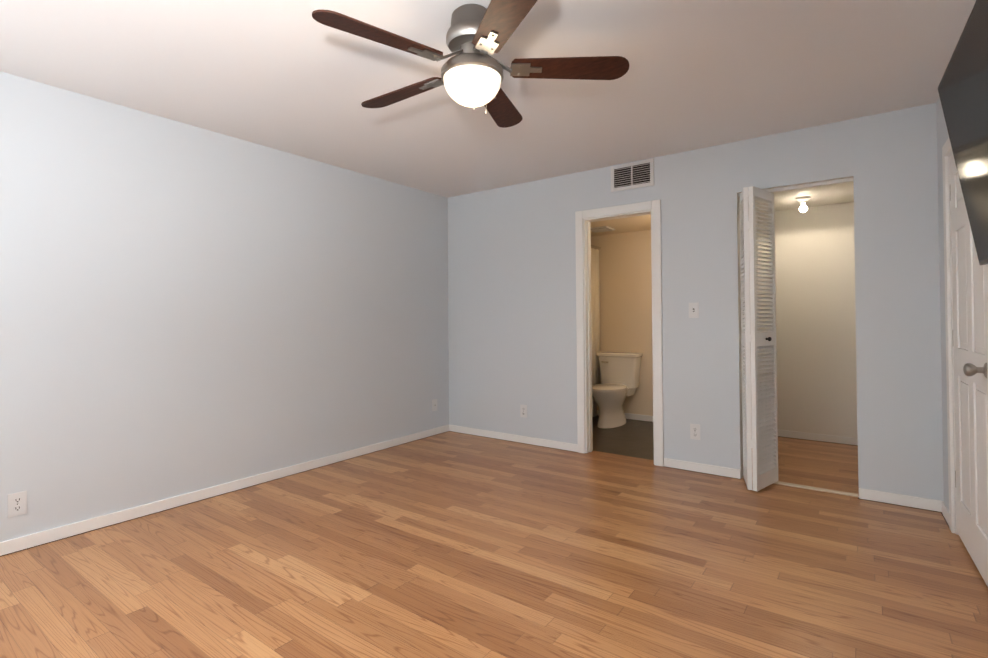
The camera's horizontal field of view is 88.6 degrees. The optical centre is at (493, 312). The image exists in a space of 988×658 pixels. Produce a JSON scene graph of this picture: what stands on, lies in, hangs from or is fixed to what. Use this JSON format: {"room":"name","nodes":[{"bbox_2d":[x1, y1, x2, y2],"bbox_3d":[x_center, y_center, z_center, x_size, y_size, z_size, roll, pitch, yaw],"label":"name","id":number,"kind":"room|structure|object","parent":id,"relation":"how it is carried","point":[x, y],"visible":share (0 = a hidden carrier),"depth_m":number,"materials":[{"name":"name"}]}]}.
{"room":"empty bedroom","nodes":[
{"label":"empty bedroom","id":0,"kind":"room"},
{"bbox_2d":[0,71,448,541],"bbox_3d":[-1.906,0.007,3.446,0.120,2.440,4.920,-1,-1,36],"label":"wall","id":1,"kind":"structure","parent":0,"point":[185,308],"depth_m":3.25,"materials":[{"name":"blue paint"}]},
{"bbox_2d":[8,491,26,517],"bbox_3d":[-2.436,0.981,2.588,0.008,0.116,0.072,-1,-1,36],"label":"electrical outlet","id":2,"kind":"object","parent":1,"relation":"attached to","point":[17,504],"visible":1,"depth_m":2.59,"materials":[{"name":"white plastic"}]},
{"bbox_2d":[0,425,447,556],"bbox_3d":[-1.844,1.192,3.393,0.021,0.068,4.689,-1,-1,36],"label":"baseboard","id":3,"kind":"structure","parent":1,"relation":"attached to","point":[14,545],"depth_m":3.22,"materials":[{"name":"white wood"}]},
{"bbox_2d":[432,399,436,410],"bbox_3d":[-0.594,0.937,5.107,0.015,0.116,0.072,-1,-1,36],"label":"electrical outlet","id":4,"kind":"object","parent":1,"relation":"attached to","point":[434,404],"visible":1,"depth_m":5.10,"materials":[{"name":"white plastic"}]},
{"bbox_2d":[0,0,975,197],"bbox_3d":[-0.180,-1.272,2.194,4.420,0.060,4.920,-1,-1,36],"label":"ceiling","id":5,"kind":"structure","parent":0,"point":[292,77],"depth_m":2.61,"materials":[{"name":"white paint"}]},
{"bbox_2d":[312,0,628,127],"bbox_3d":[-0.135,-1.034,2.139,1.204,0.418,1.253,-1,-1,36],"label":"fan","id":6,"kind":"object","parent":5,"relation":"hanging from","point":[477,35],"visible":1,"depth_m":2.04,"materials":[{"name":"brown wood"}]},
{"bbox_2d":[0,431,987,657],"bbox_3d":[0.318,1.232,2.818,4.420,0.060,6.540,-1,-1,36],"label":"floor","id":7,"kind":"structure","parent":0,"point":[449,544],"depth_m":2.36,"materials":[{"name":"brown wood"}]},
{"bbox_2d":[590,214,650,235],"bbox_3d":[1.169,-0.955,5.256,2.480,0.060,1.620,-1,-1,36],"label":"ceiling","id":8,"kind":"structure","parent":0,"point":[632,224],"depth_m":5.35,"materials":[{"name":"beige paint"}]},
{"bbox_2d":[591,226,614,232],"bbox_3d":[1.175,-0.911,5.586,0.240,0.019,0.240,-1,-1,36],"label":"ceiling vent","id":9,"kind":"object","parent":8,"relation":"in","point":[601,229],"visible":0.9,"depth_m":5.53,"materials":[{"name":"white"}]},
{"bbox_2d":[592,416,653,459],"bbox_3d":[1.162,1.255,5.247,2.420,0.060,1.620,-1,-1,36],"label":"floor","id":10,"kind":"structure","parent":0,"point":[632,438],"depth_m":4.85,"materials":[{"name":"tile"}]},
{"bbox_2d":[592,400,596,416],"bbox_3d":[0.521,1.020,5.642,0.676,0.430,1.492,-1,-1,36],"label":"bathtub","id":11,"kind":"object","parent":10,"relation":"on","point":[594,409],"visible":0.04,"depth_m":5.98,"materials":[{"name":"white ceramic"}]},
{"bbox_2d":[592,352,642,427],"bbox_3d":[1.295,0.844,5.574,0.480,0.768,0.670,-1,-1,36],"label":"toilet","id":12,"kind":"object","parent":10,"relation":"on","point":[620,373],"visible":0.96,"depth_m":5.58,"materials":[{"name":"white ceramic"}]},
{"bbox_2d":[448,103,943,500],"bbox_3d":[1.124,-0.007,4.206,3.880,2.440,0.120,-1,-1,36],"label":"wall","id":13,"kind":"structure","parent":0,"point":[512,340],"depth_m":3.78,"materials":[{"name":"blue paint"}]},
{"bbox_2d":[448,424,577,451],"bbox_3d":[0.140,1.194,4.835,1.466,0.068,0.021,-1,-1,36],"label":"baseboard","id":14,"kind":"structure","parent":13,"relation":"attached to","point":[559,445],"depth_m":4.77,"materials":[{"name":"white wood"}]},
{"bbox_2d":[520,405,526,417],"bbox_3d":[0.278,0.926,4.738,0.072,0.116,0.008,-1,-1,36],"label":"electrical outlet","id":15,"kind":"object","parent":13,"relation":"attached to","point":[523,410],"visible":1,"depth_m":4.74,"materials":[{"name":"white plastic"}]},
{"bbox_2d":[575,200,663,466],"bbox_3d":[1.056,0.166,4.244,0.742,2.096,0.136,-1,-1,36],"label":"door frame","id":16,"kind":"structure","parent":13,"relation":"attached to","point":[584,219],"depth_m":4.36,"materials":[{"name":"white wood"}]},
{"bbox_2d":[611,158,653,191],"bbox_3d":[1.125,-1.113,4.130,0.360,0.215,0.012,-1,-1,36],"label":"air vent","id":17,"kind":"object","parent":13,"relation":"in","point":[633,175],"visible":1,"depth_m":4.12,"materials":[{"name":"silver metal"}]},
{"bbox_2d":[689,302,698,317],"bbox_3d":[1.511,-0.015,3.837,0.072,0.116,0.018,-1,-1,36],"label":"switch plate","id":18,"kind":"object","parent":13,"relation":"attached to","point":[693,310],"visible":1,"depth_m":3.84,"materials":[{"name":"white plastic"}]},
{"bbox_2d":[690,424,699,439],"bbox_3d":[1.521,0.905,3.830,0.072,0.116,0.008,-1,-1,36],"label":"electrical outlet","id":19,"kind":"object","parent":13,"relation":"attached to","point":[695,431],"visible":1,"depth_m":3.83,"materials":[{"name":"white plastic"}]},
{"bbox_2d":[663,458,740,478],"bbox_3d":[1.552,1.170,3.804,0.556,0.068,0.021,-1,-1,36],"label":"baseboard","id":20,"kind":"structure","parent":13,"relation":"attached to","point":[670,463],"depth_m":3.79,"materials":[{"name":"white wood"}]},
{"bbox_2d":[739,186,778,490],"bbox_3d":[1.800,0.173,3.499,0.227,2.019,0.347,-1,-1,36],"label":"bifold door","id":21,"kind":"structure","parent":13,"relation":"in","point":[760,452],"depth_m":3.43,"materials":[{"name":"white wood"}]},
{"bbox_2d":[738,178,852,196],"bbox_3d":[2.073,-0.862,3.515,0.686,0.021,0.035,-1,-1,36],"label":"trim","id":22,"kind":"structure","parent":13,"relation":"attached to","point":[825,183],"depth_m":3.44,"materials":[{"name":"white wood"}]},
{"bbox_2d":[742,476,857,496],"bbox_3d":[2.083,1.193,3.482,0.686,0.007,0.055,-1,-1,36],"label":"trim","id":23,"kind":"structure","parent":13,"relation":"attached to","point":[818,489],"depth_m":3.41,"materials":[{"name":"beige wood"}]},
{"bbox_2d":[858,488,943,512],"bbox_3d":[2.496,1.155,3.115,0.419,0.068,0.021,-1,-1,36],"label":"baseboard","id":24,"kind":"structure","parent":13,"relation":"attached to","point":[864,494],"depth_m":3.11,"materials":[{"name":"white wood"}]},
{"bbox_2d":[591,202,857,437],"bbox_3d":[2.124,0.120,5.480,3.490,2.200,0.120,-1,-1,36],"label":"wall","id":25,"kind":"structure","parent":0,"point":[815,320],"depth_m":4.84,"materials":[{"name":"white paint"}]},
{"bbox_2d":[591,246,600,399],"bbox_3d":[1.014,0.136,5.673,0.053,1.750,0.822,-1,-1,36],"label":"shower curtain","id":26,"kind":"object","parent":25,"relation":"attached to","point":[595,306],"depth_m":5.91,"materials":[{"name":"beige fabric"}]},
{"bbox_2d":[597,410,652,421],"bbox_3d":[1.613,1.194,5.765,2.309,0.068,0.021,-1,-1,36],"label":"baseboard","id":27,"kind":"structure","parent":25,"relation":"attached to","point":[639,417],"depth_m":5.72,"materials":[{"name":"white wood"}]},
{"bbox_2d":[778,429,857,445],"bbox_3d":[3.023,1.170,4.736,0.900,0.068,0.021,-1,-1,36],"label":"baseboard","id":28,"kind":"structure","parent":25,"relation":"attached to","point":[819,437],"depth_m":4.71,"materials":[{"name":"white wood"}]},
{"bbox_2d":[748,204,759,430],"bbox_3d":[2.168,0.107,4.446,0.060,2.200,1.500,-1,-1,36],"label":"wall","id":29,"kind":"structure","parent":0,"point":[756,295],"depth_m":4.96,"materials":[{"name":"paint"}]},
{"bbox_2d":[748,182,853,211],"bbox_3d":[2.627,-1.030,4.193,1.130,0.060,1.620,-1,-1,36],"label":"ceiling","id":30,"kind":"structure","parent":0,"point":[828,195],"depth_m":4.38,"materials":[{"name":"white paint"}]},
{"bbox_2d":[796,196,810,211],"bbox_3d":[2.691,-0.933,4.405,0.112,0.128,0.112,-1,-1,36],"label":"light fixture","id":31,"kind":"object","parent":30,"relation":"attached to","point":[802,200],"visible":1,"depth_m":4.38,"materials":[{"name":"white glass"}]},
{"bbox_2d":[936,97,955,532],"bbox_3d":[1.392,-0.048,1.043,0.120,2.440,4.920,-1,-1,34],"label":"wall","id":32,"kind":"structure","parent":0,"point":[942,134],"depth_m":2.94,"materials":[{"name":"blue paint"}]},
{"bbox_2d":[941,501,948,526],"bbox_3d":[1.344,1.139,1.061,0.021,0.068,4.677,-1,-1,34],"label":"baseboard","id":33,"kind":"structure","parent":32,"relation":"attached to","point":[945,512],"depth_m":2.89,"materials":[{"name":"white wood"}]},
{"bbox_2d":[938,0,987,264],"bbox_3d":[1.470,-0.535,1.428,0.169,0.710,1.240,-1,-1,34],"label":"tv","id":34,"kind":"object","parent":32,"relation":"attached to","point":[963,90],"visible":1,"depth_m":1.71,"materials":[{"name":"black plastic"}]},
{"bbox_2d":[942,137,987,534],"bbox_3d":[2.262,0.133,2.337,0.136,2.096,0.992,-1,-1,34],"label":"door frame","id":35,"kind":"structure","parent":32,"relation":"attached to","point":[947,152],"depth_m":2.72,"materials":[{"name":"white wood"}]},
{"bbox_2d":[950,155,987,586],"bbox_3d":[2.211,0.168,2.378,0.118,1.995,0.834,-1,-1,34],"label":"entry door","id":36,"kind":"structure","parent":32,"relation":"in","point":[969,334],"depth_m":2.38,"materials":[{"name":"white wood"}]}
]}

